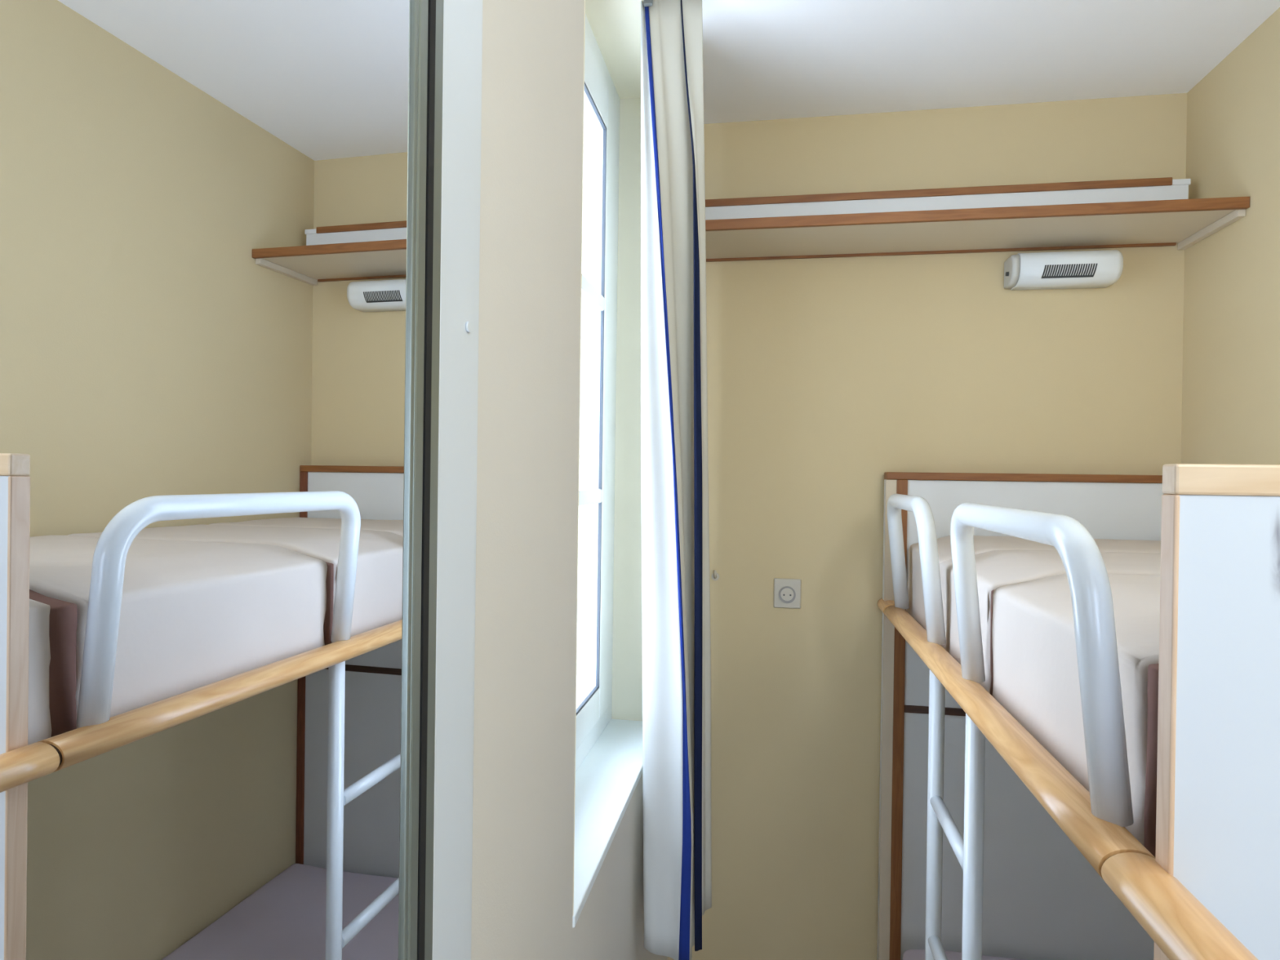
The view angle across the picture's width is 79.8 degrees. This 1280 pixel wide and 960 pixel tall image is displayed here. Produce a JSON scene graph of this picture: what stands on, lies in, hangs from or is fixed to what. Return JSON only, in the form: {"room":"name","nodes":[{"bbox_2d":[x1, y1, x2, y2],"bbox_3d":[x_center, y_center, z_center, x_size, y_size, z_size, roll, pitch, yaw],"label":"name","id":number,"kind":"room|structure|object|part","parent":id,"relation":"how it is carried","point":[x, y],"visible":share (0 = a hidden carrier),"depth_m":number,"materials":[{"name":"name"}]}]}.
{"room":"bunk bedroom","nodes":[
{"label":"bunk bedroom","id":0,"kind":"room"},
{"bbox_2d":[471,0,667,959],"bbox_3d":[-0.401,0.296,0.593,0.300,3.092,4.370,1,0,10],"label":"wall","id":1,"kind":"structure","parent":0,"point":[532,60],"depth_m":1.11,"materials":[{"name":"beige paint"}]},
{"bbox_2d":[0,0,428,959],"bbox_3d":[-0.396,0.295,-0.091,0.030,3.076,1.695,1,0,12],"label":"mirror door","id":2,"kind":"structure","parent":1,"relation":"in","point":[213,212],"depth_m":0.47,"materials":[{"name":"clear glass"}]},
{"bbox_2d":[417,0,482,959],"bbox_3d":[-0.234,0.298,0.822,0.072,3.090,0.156,1,0,10],"label":"trim","id":3,"kind":"structure","parent":1,"relation":"attached to","point":[455,27],"depth_m":0.81,"materials":[{"name":"grey paint"}]},
{"bbox_2d":[572,0,643,927],"bbox_3d":[-0.126,-0.217,1.939,0.236,2.040,1.112,1,0,10],"label":"window","id":4,"kind":"structure","parent":1,"relation":"in","point":[608,731],"depth_m":2.26,"materials":[{"name":"white plastic"}]},
{"bbox_3d":[-0.191,-0.224,1.950,0.063,1.860,0.924,1,0,10],"label":"sash","id":5,"kind":"part","parent":4,"relation":"part of","materials":[{"name":"white plastic"}]},
{"bbox_3d":[-0.207,-0.229,1.953,0.070,2.018,1.112,1,0,10],"label":"frame","id":6,"kind":"part","parent":4,"relation":"part of","materials":[{"name":"white plastic"}]},
{"bbox_3d":[-0.109,0.792,1.939,0.176,0.022,1.112,1,0,10],"label":"sill","id":7,"kind":"part","parent":4,"relation":"part of","materials":[{"name":"white paint"}]},
{"bbox_2d":[667,93,1186,959],"bbox_3d":[0.750,0.300,2.723,2.446,3.092,0.220,1,0,10],"label":"wall","id":8,"kind":"structure","parent":0,"point":[826,377],"depth_m":2.62,"materials":[{"name":"beige paint"}]},
{"bbox_2d":[711,569,719,580],"bbox_3d":[0.263,0.334,2.677,0.028,0.039,0.034,1,0,10],"label":"curtain hook","id":9,"kind":"object","parent":8,"relation":"attached to","point":[715,576],"visible":1,"depth_m":2.69,"materials":[{"name":"white plastic"}]},
{"bbox_3d":[0.265,0.339,2.692,0.028,0.028,0.005,1,0,10],"label":"hook plate","id":10,"kind":"part","parent":9,"relation":"part of","materials":[{"name":"white plastic"}]},
{"bbox_2d":[773,577,800,608],"bbox_3d":[0.508,0.392,2.643,0.093,0.102,0.019,1,0,10],"label":"wall socket","id":11,"kind":"object","parent":8,"relation":"attached to","point":[787,592],"visible":1,"depth_m":2.64,"materials":[{"name":"white plastic"}]},
{"bbox_2d":[705,177,1249,262],"bbox_3d":[0.905,-0.843,2.408,1.624,0.200,0.338,1,0,10],"label":"wall shelf","id":12,"kind":"object","parent":8,"relation":"attached to","point":[1149,211],"visible":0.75,"depth_m":2.40,"materials":[{"name":"beige laminate"}]},
{"bbox_2d":[1004,249,1123,290],"bbox_3d":[1.351,-0.674,2.453,0.335,0.102,0.099,1,0,10],"label":"heater","id":13,"kind":"object","parent":8,"relation":"attached to","point":[1082,268],"visible":1,"depth_m":2.42,"materials":[{"name":"white plastic"}]},
{"bbox_2d":[1041,263,1097,278],"bbox_3d":[1.350,-0.657,2.410,0.159,0.039,0.014,1,0,10],"label":"grille","id":14,"kind":"object","parent":13,"relation":"attached to","point":[1048,270],"depth_m":2.41,"materials":[{"name":"grey plastic"}]},
{"bbox_2d":[702,0,1279,124],"bbox_3d":[0.402,-1.339,0.561,2.446,0.200,4.590,1,0,10],"label":"ceiling","id":15,"kind":"structure","parent":0,"point":[763,60],"depth_m":2.21,"materials":[{"name":"white paint"}]},
{"bbox_2d":[643,0,653,6],"bbox_3d":[-0.053,-1.230,1.521,0.023,0.041,0.888,1,0,10],"label":"track","id":16,"kind":"object","parent":15,"relation":"attached to","point":[646,2],"visible":1,"depth_m":1.95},
{"bbox_2d":[640,0,711,959],"bbox_3d":[0.134,0.000,2.236,0.206,2.496,0.569,1,0,10],"label":"curtain","id":17,"kind":"object","parent":16,"relation":"hanging from","point":[676,579],"visible":1,"depth_m":1.98,"materials":[{"name":"beige fabric"}]},
{"bbox_3d":[0.087,-0.004,2.030,0.148,2.488,0.123,1,0,10],"label":"pleated panel","id":18,"kind":"part","parent":17,"relation":"part of","materials":[{"name":"beige fabric"}]},
{"bbox_2d":[1181,7,1279,464],"bbox_3d":[1.458,0.322,0.273,0.220,3.092,4.370,1,0,10],"label":"wall","id":19,"kind":"structure","parent":0,"point":[1231,374],"depth_m":2.16,"materials":[{"name":"beige paint"}]},
{"bbox_3d":[0.357,1.952,0.579,2.446,0.200,4.590,1,0,10],"label":"floor","id":20,"kind":"structure","parent":0,"visible":0},
{"bbox_2d":[876,463,1279,959],"bbox_3d":[1.065,0.920,1.442,0.930,1.874,2.198,1,0,10],"label":"bunk bed","id":21,"kind":"object","parent":20,"relation":"on","point":[988,845],"visible":0.97,"depth_m":1.05,"materials":[{"name":"white laminate"}]},
{"bbox_3d":[0.825,0.421,2.518,0.066,0.047,0.155,1,0,10],"label":"rail","id":22,"kind":"part","parent":21,"relation":"part of","materials":[{"name":"brown wood"}]},
{"bbox_3d":[0.851,0.924,2.528,0.035,1.849,0.006,1,0,10],"label":"trim post","id":23,"kind":"part","parent":21,"relation":"part of","materials":[{"name":"brown wood"}]},
{"bbox_3d":[0.764,0.223,2.149,0.076,0.362,0.556,1,0,10],"label":"guard rail","id":24,"kind":"part","parent":21,"relation":"part of","materials":[{"name":"white metal"}]},
{"bbox_3d":[1.269,0.759,2.456,0.809,0.024,0.006,1,0,10],"label":"cross trim","id":25,"kind":"part","parent":21,"relation":"part of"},
{"bbox_2d":[902,949,1022,959],"bbox_3d":[1.122,1.602,1.608,0.835,0.166,1.685,1,0,10],"label":"mattress","id":26,"kind":"object","parent":21,"relation":"on","point":[910,954],"visible":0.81,"depth_m":2.44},
{"bbox_3d":[0.673,0.423,1.634,0.066,0.047,1.623,1,0,10],"label":"rail","id":27,"kind":"part","parent":21,"relation":"part of","materials":[{"name":"brown wood"}]},
{"bbox_3d":[1.256,0.929,2.489,0.909,1.849,0.054,1,0,10],"label":"panel","id":28,"kind":"part","parent":21,"relation":"part of","materials":[{"name":"white laminate"}]},
{"bbox_2d":[906,535,1160,857],"bbox_3d":[1.135,0.318,1.592,0.839,0.275,1.709,1,0,10],"label":"mattress","id":29,"kind":"object","parent":21,"relation":"on","point":[1030,660],"visible":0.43,"depth_m":1.29,"materials":[{"name":"fabric"}]},
{"bbox_3d":[1.240,0.317,2.197,0.839,0.275,0.482,1,0,10],"label":"mattress","id":30,"kind":"part","parent":29,"relation":"part of","materials":[{"name":"fabric"}]},
{"bbox_3d":[1.158,0.318,1.720,0.838,0.275,0.484,1,0,10],"label":"mattress","id":31,"kind":"part","parent":29,"relation":"part of","materials":[{"name":"fabric"}]},
{"bbox_3d":[1.060,0.320,1.154,0.839,0.275,0.649,1,0,10],"label":"mattress","id":32,"kind":"part","parent":29,"relation":"part of","materials":[{"name":"fabric"}]},
{"bbox_3d":[0.606,0.226,1.234,0.076,0.362,0.682,1,0,10],"label":"guard rail","id":33,"kind":"part","parent":21,"relation":"part of","materials":[{"name":"white metal"}]},
{"bbox_3d":[0.500,0.426,0.628,0.066,0.047,0.405,1,0,10],"label":"rail","id":34,"kind":"part","parent":21,"relation":"part of","materials":[{"name":"brown wood"}]},
{"bbox_3d":[0.973,0.940,0.733,0.870,1.838,0.025,1,0,10],"label":"panel","id":35,"kind":"part","parent":21,"relation":"part of","materials":[{"name":"white laminate"}]}
]}

